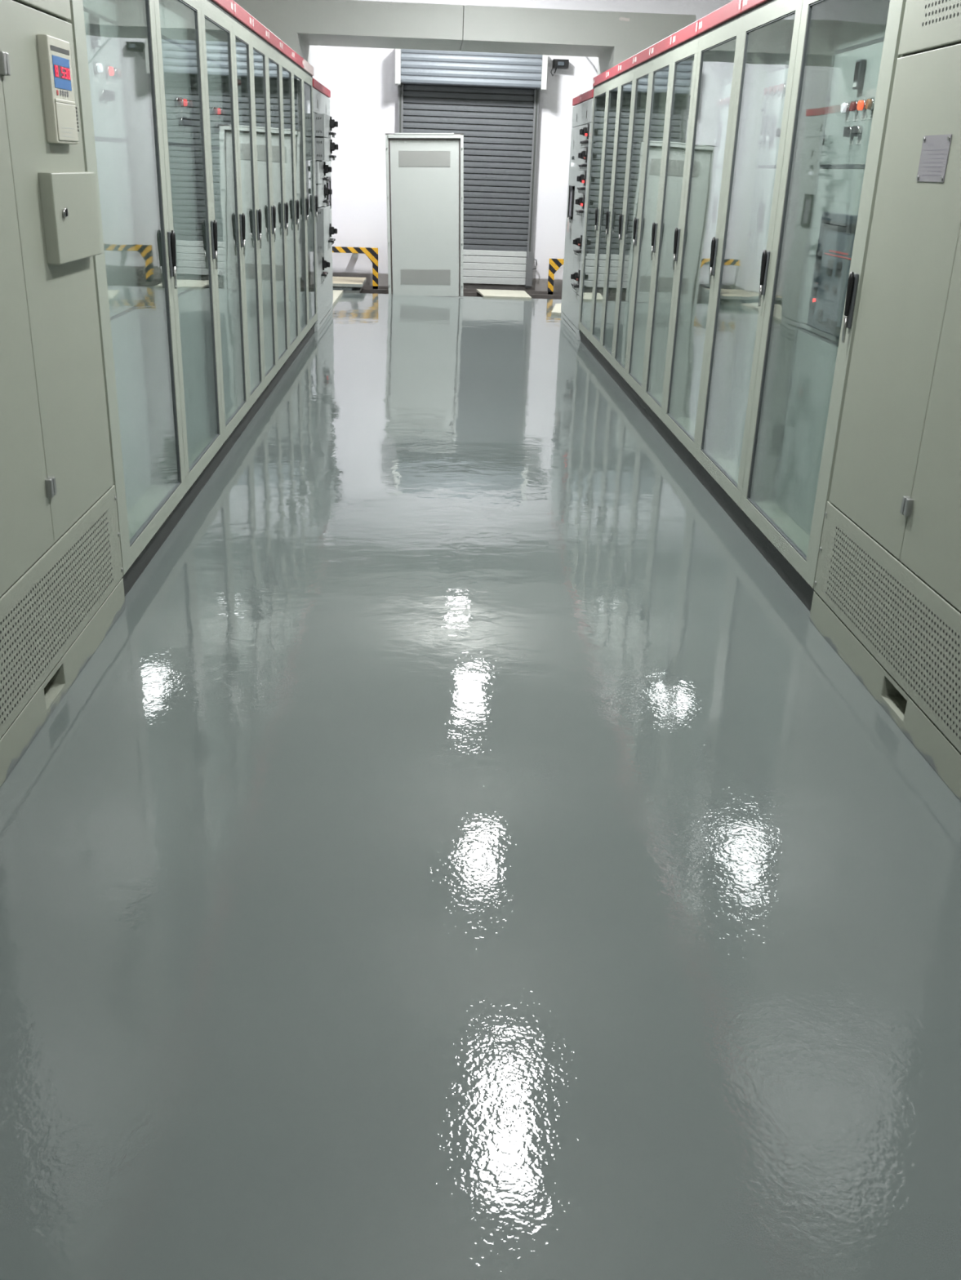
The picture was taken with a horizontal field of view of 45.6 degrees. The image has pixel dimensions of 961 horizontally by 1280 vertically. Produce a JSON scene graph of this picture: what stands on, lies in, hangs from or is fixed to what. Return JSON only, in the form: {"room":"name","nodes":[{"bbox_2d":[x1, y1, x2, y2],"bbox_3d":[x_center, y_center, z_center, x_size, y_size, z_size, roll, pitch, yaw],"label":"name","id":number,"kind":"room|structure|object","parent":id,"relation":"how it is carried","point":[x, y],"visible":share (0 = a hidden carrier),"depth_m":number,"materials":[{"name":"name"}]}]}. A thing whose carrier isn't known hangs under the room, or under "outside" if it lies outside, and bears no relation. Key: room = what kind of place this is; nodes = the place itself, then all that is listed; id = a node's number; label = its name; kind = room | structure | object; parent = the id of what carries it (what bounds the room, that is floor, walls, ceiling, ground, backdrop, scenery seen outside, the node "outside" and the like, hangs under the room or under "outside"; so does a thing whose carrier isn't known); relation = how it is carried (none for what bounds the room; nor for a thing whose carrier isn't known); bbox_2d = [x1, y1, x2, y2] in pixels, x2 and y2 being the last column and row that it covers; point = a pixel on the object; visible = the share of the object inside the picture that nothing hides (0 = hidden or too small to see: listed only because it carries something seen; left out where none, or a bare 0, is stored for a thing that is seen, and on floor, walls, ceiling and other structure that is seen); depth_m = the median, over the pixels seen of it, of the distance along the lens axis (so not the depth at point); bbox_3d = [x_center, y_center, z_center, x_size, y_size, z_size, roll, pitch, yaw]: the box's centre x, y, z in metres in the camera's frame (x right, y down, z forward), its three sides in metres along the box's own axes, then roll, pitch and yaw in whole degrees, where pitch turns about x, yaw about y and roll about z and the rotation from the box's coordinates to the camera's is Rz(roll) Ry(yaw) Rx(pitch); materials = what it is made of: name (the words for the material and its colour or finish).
{"room":"electrical room","nodes":[
{"label":"electrical room","id":0,"kind":"room"},
{"bbox_2d":[309,44,327,88],"bbox_3d":[-2.731,-6.554,14.368,1.515,4.620,1.250,1,22,-3],"label":"wall pier","id":1,"kind":"object","parent":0,"point":[317,54],"depth_m":13.79,"materials":[{"name":"paint"}]},
{"bbox_2d":[399,151,449,166],"bbox_3d":[-0.675,-5.806,13.797,0.620,0.175,0.005,2,20,3],"label":"vent","id":2,"kind":"object","parent":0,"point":[406,158],"depth_m":13.79,"materials":[{"name":"grey metal"}]},
{"bbox_2d":[0,292,960,1279],"bbox_3d":[0.146,-0.806,6.062,6.650,0.120,18.200,1,22,-3],"label":"floor","id":3,"kind":"structure","parent":0,"point":[458,850],"depth_m":2.57,"materials":[{"name":"grey paint"}]},
{"bbox_2d":[0,0,125,786],"bbox_3d":[-1.634,-0.917,3.030,0.949,2.275,1.362,1,22,-3],"label":"tall cabinet","id":4,"kind":"object","parent":3,"relation":"on","point":[62,587],"visible":1,"depth_m":3.18,"materials":[{"name":"grey metal"}]},
{"bbox_2d":[67,0,186,596],"bbox_3d":[-1.691,-1.393,4.181,0.930,2.275,1.125,1,22,-3],"label":"tall cabinet","id":5,"kind":"object","parent":3,"relation":"on","point":[115,41],"visible":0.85,"depth_m":4.49,"materials":[{"name":"grey paint"}]},
{"bbox_2d":[93,61,102,73],"bbox_3d":[-1.357,-2.034,4.065,0.024,0.039,0.040,1,22,-3],"label":"lamp","id":6,"kind":"object","parent":5,"relation":"attached to","point":[97,67],"depth_m":4.05,"materials":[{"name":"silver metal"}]},
{"bbox_2d":[98,88,110,100],"bbox_3d":[-1.357,-1.972,4.137,0.034,0.037,0.038,1,22,-3],"label":"switch","id":7,"kind":"object","parent":5,"relation":"attached to","point":[104,95],"depth_m":4.13,"materials":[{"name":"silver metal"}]},
{"bbox_2d":[105,65,114,76],"bbox_3d":[-1.363,-2.094,4.210,0.024,0.039,0.040,1,22,-3],"label":"lamp","id":8,"kind":"object","parent":5,"relation":"attached to","point":[109,71],"depth_m":4.20,"materials":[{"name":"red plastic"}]},
{"bbox_2d":[105,90,115,102],"bbox_3d":[-1.360,-2.000,4.204,0.034,0.037,0.038,1,22,-3],"label":"switch","id":9,"kind":"object","parent":5,"relation":"attached to","point":[112,92],"depth_m":4.20,"materials":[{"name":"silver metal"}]},
{"bbox_2d":[113,66,121,79],"bbox_3d":[-1.367,-2.134,4.307,0.024,0.039,0.040,1,22,-3],"label":"lamp","id":10,"kind":"object","parent":5,"relation":"attached to","point":[117,73],"depth_m":4.30,"materials":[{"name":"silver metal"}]},
{"bbox_2d":[154,0,223,517],"bbox_3d":[-1.731,-1.795,5.153,0.930,2.275,0.980,1,22,-3],"label":"tall cabinet","id":11,"kind":"object","parent":3,"relation":"on","point":[179,33],"visible":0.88,"depth_m":5.33,"materials":[{"name":"clear glass"}]},
{"bbox_2d":[174,96,182,106],"bbox_3d":[-1.323,-2.362,5.013,0.024,0.039,0.040,1,22,-3],"label":"lamp","id":12,"kind":"object","parent":11,"relation":"attached to","point":[178,100],"depth_m":5.00,"materials":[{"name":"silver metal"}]},
{"bbox_2d":[178,115,187,125],"bbox_3d":[-1.322,-2.311,5.093,0.034,0.037,0.038,1,22,-3],"label":"switch","id":13,"kind":"object","parent":11,"relation":"attached to","point":[183,121],"depth_m":5.09,"materials":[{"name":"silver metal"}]},
{"bbox_2d":[181,97,187,106],"bbox_3d":[-1.327,-2.409,5.125,0.024,0.039,0.040,1,22,-3],"label":"lamp","id":14,"kind":"object","parent":11,"relation":"attached to","point":[184,103],"depth_m":5.11,"materials":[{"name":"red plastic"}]},
{"bbox_2d":[184,117,192,126],"bbox_3d":[-1.327,-2.352,5.193,0.034,0.037,0.038,1,22,-3],"label":"switch","id":15,"kind":"object","parent":11,"relation":"attached to","point":[189,120],"depth_m":5.19,"materials":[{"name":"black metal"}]},
{"bbox_2d":[186,98,192,108],"bbox_3d":[-1.332,-2.455,5.237,0.024,0.039,0.040,1,22,-3],"label":"lamp","id":16,"kind":"object","parent":11,"relation":"attached to","point":[189,102],"depth_m":5.23,"materials":[{"name":"silver metal"}]},
{"bbox_2d":[200,0,248,465],"bbox_3d":[-1.767,-2.155,6.021,0.930,2.275,0.900,1,22,-3],"label":"tall cabinet","id":17,"kind":"object","parent":3,"relation":"on","point":[216,15],"visible":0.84,"depth_m":6.20,"materials":[{"name":"grey paint"}]},
{"bbox_2d":[211,106,217,114],"bbox_3d":[-1.357,-2.700,5.830,0.024,0.039,0.040,1,22,-3],"label":"lamp","id":18,"kind":"object","parent":17,"relation":"attached to","point":[214,109],"depth_m":5.82,"materials":[{"name":"silver metal"}]},
{"bbox_2d":[214,123,222,131],"bbox_3d":[-1.357,-2.653,5.920,0.034,0.037,0.038,1,22,-3],"label":"switch","id":19,"kind":"object","parent":17,"relation":"attached to","point":[218,127],"depth_m":5.91,"materials":[{"name":"metal"}]},
{"bbox_2d":[215,106,221,115],"bbox_3d":[-1.361,-2.744,5.936,0.024,0.039,0.040,1,22,-3],"label":"lamp","id":20,"kind":"object","parent":17,"relation":"attached to","point":[219,112],"depth_m":5.92,"materials":[{"name":"red plastic"}]},
{"bbox_2d":[218,124,225,132],"bbox_3d":[-1.361,-2.691,6.011,0.034,0.037,0.038,1,22,-3],"label":"switch","id":21,"kind":"object","parent":17,"relation":"attached to","point":[223,126],"depth_m":6.01,"materials":[{"name":"metal"}]},
{"bbox_2d":[219,107,224,115],"bbox_3d":[-1.365,-2.788,6.042,0.024,0.039,0.040,1,22,-3],"label":"lamp","id":22,"kind":"object","parent":17,"relation":"attached to","point":[222,110],"depth_m":6.03,"materials":[{"name":"red plastic"}]},
{"bbox_2d":[231,0,263,428],"bbox_3d":[-1.797,-2.453,6.741,0.930,2.275,0.660,1,22,-3],"label":"tall cabinet","id":23,"kind":"object","parent":3,"relation":"on","point":[242,20],"visible":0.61,"depth_m":6.89,"materials":[{"name":"grey paint"}]},
{"bbox_2d":[237,79,240,86],"bbox_3d":[-1.383,-3.182,6.532,0.024,0.039,0.040,1,22,-3],"label":"lamp","id":24,"kind":"object","parent":23,"relation":"attached to","point":[238,81],"depth_m":6.52,"materials":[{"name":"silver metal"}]},
{"bbox_2d":[250,15,277,407],"bbox_3d":[-1.823,-2.711,7.364,0.930,2.275,0.690,1,22,-3],"label":"tall cabinet","id":25,"kind":"object","parent":3,"relation":"on","point":[259,33],"visible":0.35,"depth_m":7.45,"materials":[{"name":"grey metal"}]},
{"bbox_2d":[266,29,288,388],"bbox_3d":[-1.850,-2.980,8.015,0.930,2.275,0.720,1,22,-3],"label":"tall cabinet","id":26,"kind":"object","parent":3,"relation":"on","point":[273,45],"visible":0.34,"depth_m":8.05,"materials":[{"name":"grey paint"}]},
{"bbox_2d":[280,40,299,371],"bbox_3d":[-1.878,-3.257,8.684,0.930,2.275,0.730,1,22,-3],"label":"tall cabinet","id":27,"kind":"object","parent":3,"relation":"on","point":[286,55],"visible":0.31,"depth_m":8.71,"materials":[{"name":"grey metal"}]},
{"bbox_2d":[292,50,308,356],"bbox_3d":[-1.906,-3.538,9.363,0.930,2.275,0.740,1,22,-3],"label":"tall cabinet","id":28,"kind":"object","parent":3,"relation":"on","point":[298,62],"visible":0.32,"depth_m":9.39,"materials":[{"name":"grey metal"}]},
{"bbox_2d":[302,59,317,344],"bbox_3d":[-1.936,-3.838,10.088,0.930,2.275,0.830,1,22,-3],"label":"tall cabinet","id":29,"kind":"object","parent":3,"relation":"on","point":[308,70],"visible":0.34,"depth_m":10.14,"materials":[{"name":"grey metal"}]},
{"bbox_2d":[312,78,337,332],"bbox_3d":[-1.918,-4.318,11.328,1.070,2.220,1.795,1,22,-3],"label":"tall cabinet","id":30,"kind":"object","parent":3,"relation":"on","point":[323,123],"visible":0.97,"depth_m":10.87,"materials":[{"name":"grey metal"}]},
{"bbox_2d":[322,257,329,270],"bbox_3d":[-1.525,-3.723,11.324,0.075,0.124,0.115,1,22,-3],"label":"switch","id":31,"kind":"object","parent":30,"relation":"attached to","point":[325,264],"depth_m":11.28,"materials":[{"name":"black plastic"}]},
{"bbox_2d":[323,161,331,175],"bbox_3d":[-1.465,-4.528,10.993,0.075,0.124,0.115,1,22,-3],"label":"switch","id":32,"kind":"object","parent":30,"relation":"attached to","point":[326,169],"depth_m":10.95,"materials":[{"name":"black plastic"}]},
{"bbox_2d":[324,184,332,198],"bbox_3d":[-1.472,-4.343,11.069,0.075,0.124,0.115,1,22,-3],"label":"switch","id":33,"kind":"object","parent":30,"relation":"attached to","point":[326,191],"depth_m":11.03,"materials":[{"name":"black plastic"}]},
{"bbox_2d":[328,223,337,236],"bbox_3d":[-1.439,-4.013,11.207,0.075,0.124,0.115,1,22,-3],"label":"switch","id":34,"kind":"object","parent":30,"relation":"attached to","point":[331,230],"depth_m":11.16,"materials":[{"name":"black plastic"}]},
{"bbox_2d":[329,139,337,153],"bbox_3d":[-1.394,-4.711,10.920,0.075,0.124,0.115,1,22,-3],"label":"switch","id":35,"kind":"object","parent":30,"relation":"attached to","point":[333,146],"depth_m":10.88,"materials":[{"name":"black plastic"}]},
{"bbox_2d":[329,116,337,130],"bbox_3d":[-1.387,-4.895,10.844,0.075,0.124,0.115,1,22,-3],"label":"switch","id":36,"kind":"object","parent":30,"relation":"attached to","point":[332,123],"depth_m":10.80,"materials":[{"name":"black plastic"}]},
{"bbox_2d":[233,0,695,75],"bbox_3d":[-0.275,-5.588,10.855,4.385,0.653,1.102,1,22,-3],"label":"ceiling beam","id":37,"kind":"object","parent":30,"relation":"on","point":[614,37],"visible":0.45,"depth_m":10.31,"materials":[{"name":"paint"}]},
{"bbox_2d":[333,289,342,305],"bbox_3d":[-1.936,-4.015,13.464,0.500,0.029,1.880,1,22,-3],"label":"board","id":38,"kind":"object","parent":3,"relation":"on","point":[336,293],"visible":0.21,"depth_m":13.87,"materials":[{"name":"beige"}]},
{"bbox_2d":[385,133,463,296],"bbox_3d":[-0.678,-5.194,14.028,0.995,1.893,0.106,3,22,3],"label":"electrical cabinet","id":39,"kind":"object","parent":3,"relation":"on","point":[424,190],"visible":1,"depth_m":14.01,"materials":[{"name":"grey metal"}]},
{"bbox_2d":[400,269,450,284],"bbox_3d":[-0.684,-4.529,14.264,0.620,0.175,0.005,2,20,3],"label":"vent","id":40,"kind":"object","parent":39,"relation":"attached to","point":[407,276],"depth_m":14.26,"materials":[{"name":"grey metal"}]},
{"bbox_2d":[475,288,531,299],"bbox_3d":[0.294,-4.467,14.767,0.665,0.021,0.860,1,22,-3],"label":"board","id":41,"kind":"object","parent":3,"relation":"on","point":[510,294],"visible":1,"depth_m":14.66,"materials":[{"name":"beige"}]},
{"bbox_2d":[551,303,560,315],"bbox_3d":[1.110,-3.767,13.130,0.640,0.029,1.360,1,22,-3],"label":"board","id":42,"kind":"object","parent":3,"relation":"on","point":[556,310],"visible":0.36,"depth_m":13.06,"materials":[{"name":"beige"}]},
{"bbox_2d":[560,87,593,340],"bbox_3d":[1.352,-4.201,11.333,0.975,2.220,1.565,1,22,-3],"label":"tall cabinet","id":43,"kind":"object","parent":3,"relation":"on","point":[581,122],"visible":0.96,"depth_m":11.18,"materials":[{"name":"grey metal"}]},
{"bbox_2d":[566,217,568,231],"bbox_3d":[0.895,-4.239,11.669,0.011,0.142,0.120,1,22,-3],"label":"tag","id":44,"kind":"object","parent":43,"relation":"hanging from","point":[567,228],"visible":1,"depth_m":11.67,"materials":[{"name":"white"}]},
{"bbox_2d":[570,269,579,283],"bbox_3d":[0.907,-3.489,10.970,0.075,0.124,0.115,1,22,-3],"label":"switch","id":45,"kind":"object","parent":43,"relation":"attached to","point":[575,276],"depth_m":10.97,"materials":[{"name":"black plastic"}]},
{"bbox_2d":[572,235,582,248],"bbox_3d":[0.917,-3.780,10.850,0.075,0.124,0.115,1,22,-3],"label":"switch","id":46,"kind":"object","parent":43,"relation":"attached to","point":[578,241],"depth_m":10.84,"materials":[{"name":"black plastic"}]},
{"bbox_2d":[574,194,584,208],"bbox_3d":[0.929,-4.109,10.715,0.075,0.124,0.115,1,22,-3],"label":"switch","id":47,"kind":"object","parent":43,"relation":"attached to","point":[580,201],"depth_m":10.71,"materials":[{"name":"black plastic"}]},
{"bbox_2d":[576,171,586,186],"bbox_3d":[0.936,-4.294,10.638,0.075,0.124,0.115,1,22,-3],"label":"switch","id":48,"kind":"object","parent":43,"relation":"attached to","point":[582,178],"depth_m":10.63,"materials":[{"name":"black plastic"}]},
{"bbox_2d":[577,147,587,162],"bbox_3d":[0.943,-4.479,10.562,0.075,0.124,0.115,1,22,-3],"label":"switch","id":49,"kind":"object","parent":43,"relation":"attached to","point":[584,154],"depth_m":10.55,"materials":[{"name":"black plastic"}]},
{"bbox_2d":[579,124,589,138],"bbox_3d":[0.950,-4.662,10.486,0.075,0.124,0.115,1,22,-3],"label":"switch","id":50,"kind":"object","parent":43,"relation":"attached to","point":[584,131],"depth_m":10.48,"materials":[{"name":"black plastic"}]},
{"bbox_2d":[577,70,608,354],"bbox_3d":[1.423,-3.750,10.172,0.930,2.275,0.900,1,22,-3],"label":"tall cabinet","id":51,"kind":"object","parent":3,"relation":"on","point":[600,82],"visible":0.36,"depth_m":10.15,"materials":[{"name":"grey paint"}]},
{"bbox_2d":[590,63,620,366],"bbox_3d":[1.453,-3.452,9.451,0.930,2.275,0.660,1,22,-3],"label":"tall cabinet","id":52,"kind":"object","parent":3,"relation":"on","point":[613,77],"visible":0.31,"depth_m":9.57,"materials":[{"name":"grey paint"}]},
{"bbox_2d":[600,55,635,380],"bbox_3d":[1.479,-3.194,8.828,0.930,2.275,0.690,1,22,-3],"label":"tall cabinet","id":53,"kind":"object","parent":3,"relation":"on","point":[627,69],"visible":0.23,"depth_m":8.96,"materials":[{"name":"grey metal"}]},
{"bbox_2d":[612,45,652,396],"bbox_3d":[1.505,-2.934,8.200,0.930,2.275,0.670,1,22,-3],"label":"tall cabinet","id":54,"kind":"object","parent":3,"relation":"on","point":[642,60],"visible":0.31,"depth_m":8.33,"materials":[{"name":"grey paint"}]},
{"bbox_2d":[625,34,673,417],"bbox_3d":[1.531,-2.668,7.559,0.930,2.275,0.720,1,22,-3],"label":"tall cabinet","id":55,"kind":"object","parent":3,"relation":"on","point":[661,52],"visible":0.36,"depth_m":7.71,"materials":[{"name":"grey paint"}]},
{"bbox_2d":[642,19,699,441],"bbox_3d":[1.559,-2.393,6.894,0.930,2.275,0.720,1,22,-3],"label":"tall cabinet","id":56,"kind":"object","parent":3,"relation":"on","point":[685,42],"visible":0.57,"depth_m":7.04,"materials":[{"name":"grey metal"}]},
{"bbox_2d":[662,0,743,479],"bbox_3d":[1.591,-2.076,6.128,0.930,2.275,0.940,1,22,-3],"label":"tall cabinet","id":57,"kind":"object","parent":3,"relation":"on","point":[719,31],"visible":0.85,"depth_m":6.35,"materials":[{"name":"clear glass"}]},
{"bbox_2d":[716,98,721,106],"bbox_3d":[1.286,-2.888,6.152,0.024,0.039,0.040,1,22,-3],"label":"lamp","id":58,"kind":"object","parent":57,"relation":"attached to","point":[718,100],"depth_m":6.14,"materials":[{"name":"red metal"}]},
{"bbox_2d":[720,97,725,106],"bbox_3d":[1.289,-2.855,6.072,0.024,0.039,0.040,1,22,-3],"label":"lamp","id":59,"kind":"object","parent":57,"relation":"attached to","point":[722,103],"depth_m":6.06,"materials":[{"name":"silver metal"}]},
{"bbox_2d":[724,97,728,105],"bbox_3d":[1.292,-2.822,5.993,0.024,0.039,0.040,1,22,-3],"label":"lamp","id":60,"kind":"object","parent":57,"relation":"attached to","point":[726,100],"depth_m":5.98,"materials":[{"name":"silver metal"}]},
{"bbox_2d":[695,0,802,532],"bbox_3d":[1.627,-1.716,5.257,0.930,2.275,0.945,1,22,-3],"label":"tall cabinet","id":61,"kind":"object","parent":3,"relation":"on","point":[770,30],"visible":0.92,"depth_m":5.46,"materials":[{"name":"clear glass"}]},
{"bbox_2d":[763,86,769,96],"bbox_3d":[1.322,-2.532,5.282,0.024,0.039,0.040,1,22,-3],"label":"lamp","id":62,"kind":"object","parent":61,"relation":"attached to","point":[766,89],"depth_m":5.27,"materials":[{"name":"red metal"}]},
{"bbox_2d":[768,85,774,95],"bbox_3d":[1.325,-2.499,5.202,0.024,0.039,0.040,1,22,-3],"label":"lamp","id":63,"kind":"object","parent":61,"relation":"attached to","point":[771,88],"depth_m":5.19,"materials":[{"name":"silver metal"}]},
{"bbox_2d":[773,84,780,93],"bbox_3d":[1.328,-2.466,5.122,0.024,0.039,0.040,1,22,-3],"label":"lamp","id":64,"kind":"object","parent":61,"relation":"attached to","point":[775,90],"depth_m":5.11,"materials":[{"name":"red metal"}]},
{"bbox_2d":[774,128,781,137],"bbox_3d":[1.322,-2.245,5.063,0.034,0.037,0.038,1,22,-3],"label":"switch","id":65,"kind":"object","parent":61,"relation":"attached to","point":[777,134],"depth_m":5.06,"materials":[{"name":"grey plastic"}]},
{"bbox_2d":[778,83,786,93],"bbox_3d":[1.332,-2.433,5.042,0.024,0.039,0.040,1,22,-3],"label":"lamp","id":66,"kind":"object","parent":61,"relation":"attached to","point":[782,87],"depth_m":5.03,"materials":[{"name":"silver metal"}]},
{"bbox_2d":[739,0,906,612],"bbox_3d":[1.665,-1.329,4.322,0.930,2.275,1.080,1,22,-3],"label":"tall cabinet","id":67,"kind":"object","parent":3,"relation":"on","point":[846,54],"visible":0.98,"depth_m":4.50,"materials":[{"name":"clear glass"}]},
{"bbox_2d":[840,102,849,113],"bbox_3d":[1.361,-1.987,4.270,0.024,0.039,0.040,1,22,-3],"label":"lamp","id":68,"kind":"object","parent":67,"relation":"attached to","point":[845,106],"depth_m":4.26,"materials":[{"name":"white plastic"}]},
{"bbox_2d":[842,126,852,137],"bbox_3d":[1.357,-1.876,4.224,0.034,0.037,0.038,1,22,-3],"label":"switch","id":69,"kind":"object","parent":67,"relation":"attached to","point":[846,130],"depth_m":4.22,"materials":[{"name":"black plastic"}]},
{"bbox_2d":[848,100,858,112],"bbox_3d":[1.365,-1.949,4.178,0.024,0.039,0.040,1,22,-3],"label":"lamp","id":70,"kind":"object","parent":67,"relation":"attached to","point":[853,105],"depth_m":4.17,"materials":[{"name":"red plastic"}]},
{"bbox_2d":[850,125,862,137],"bbox_3d":[1.360,-1.844,4.146,0.034,0.037,0.038,1,22,-3],"label":"switch","id":71,"kind":"object","parent":67,"relation":"attached to","point":[856,131],"depth_m":4.14,"materials":[{"name":"black plastic"}]},
{"bbox_2d":[857,99,866,111],"bbox_3d":[1.368,-1.918,4.104,0.024,0.039,0.040,1,22,-3],"label":"lamp","id":72,"kind":"object","parent":67,"relation":"attached to","point":[861,104],"depth_m":4.09,"materials":[{"name":"orange plastic"}]},
{"bbox_2d":[865,97,875,110],"bbox_3d":[1.372,-1.886,4.026,0.024,0.039,0.040,1,22,-3],"label":"lamp","id":73,"kind":"object","parent":67,"relation":"attached to","point":[869,104],"depth_m":4.01,"materials":[{"name":"yellow plastic"}]},
{"bbox_2d":[808,0,960,801],"bbox_3d":[1.718,-0.861,3.192,0.918,2.275,1.362,1,22,-3],"label":"tall cabinet","id":74,"kind":"object","parent":3,"relation":"on","point":[886,596],"visible":1,"depth_m":3.37,"materials":[{"name":"grey metal"}]},
{"bbox_2d":[326,0,729,291],"bbox_3d":[-0.195,-6.789,15.161,6.650,4.620,0.200,1,22,-3],"label":"wall","id":75,"kind":"structure","parent":0,"point":[361,82],"depth_m":15.09,"materials":[{"name":"paint"}]},
{"bbox_2d":[394,48,548,288],"bbox_3d":[-0.158,-6.179,15.098,1.961,2.905,0.345,1,22,-3],"label":"door","id":76,"kind":"structure","parent":75,"relation":"in","point":[492,100],"depth_m":15.02,"materials":[{"name":"metal"}]},
{"bbox_2d":[550,58,568,75],"bbox_3d":[1.017,-7.386,14.772,0.227,0.197,0.155,1,22,-3],"label":"junction box","id":77,"kind":"object","parent":75,"relation":"attached to","point":[557,63],"visible":1,"depth_m":14.70,"materials":[{"name":"black plastic"}]},
{"bbox_2d":[585,56,597,74],"bbox_3d":[1.559,-7.300,14.889,0.462,0.561,0.020,0,22,-4],"label":"cable","id":78,"kind":"object","parent":75,"relation":"attached to","point":[585,56],"visible":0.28,"depth_m":14.81,"materials":[{"name":"grey plastic"}]},
{"bbox_3d":[-0.237,-4.417,15.220,6.650,0.190,1.500,1,22,-3],"label":"floor","id":79,"kind":"structure","parent":0,"visible":0},
{"bbox_2d":[332,246,377,288],"bbox_3d":[-2.131,-5.054,15.571,1.480,0.592,0.220,1,22,-3],"label":"guard rail","id":80,"kind":"object","parent":79,"relation":"on","point":[371,253],"visible":0.61,"depth_m":15.41,"materials":[{"name":"yellow metal"}]},
{"bbox_2d":[360,285,561,299],"bbox_3d":[-0.228,-4.525,15.078,6.650,0.118,1.320,1,22,-3],"label":"trim","id":81,"kind":"structure","parent":79,"relation":"on","point":[365,289],"depth_m":15.18,"materials":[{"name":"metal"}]},
{"bbox_2d":[340,287,361,293],"bbox_3d":[-1.785,-4.484,14.641,0.500,0.035,0.500,1,22,-3],"label":"board","id":82,"kind":"object","parent":81,"relation":"on","point":[355,290],"visible":0.37,"depth_m":14.42,"materials":[{"name":"grey"}]},
{"bbox_2d":[333,286,353,290],"bbox_3d":[-1.937,-4.553,14.703,0.600,0.032,0.620,1,22,-3],"label":"board","id":83,"kind":"object","parent":82,"relation":"on","point":[334,287],"visible":0.22,"depth_m":14.43,"materials":[{"name":"grey"}]},
{"bbox_2d":[333,276,366,287],"bbox_3d":[-1.919,-4.633,14.774,0.840,0.039,0.930,1,22,-3],"label":"board","id":84,"kind":"object","parent":83,"relation":"on","point":[349,282],"visible":0.48,"depth_m":14.60,"materials":[{"name":"grey"}]},
{"bbox_2d":[547,258,564,294],"bbox_3d":[1.573,-4.964,15.762,1.300,0.530,0.220,1,22,-3],"label":"guard rail","id":85,"kind":"object","parent":79,"relation":"on","point":[554,264],"visible":0.4,"depth_m":15.59,"materials":[{"name":"yellow metal"}]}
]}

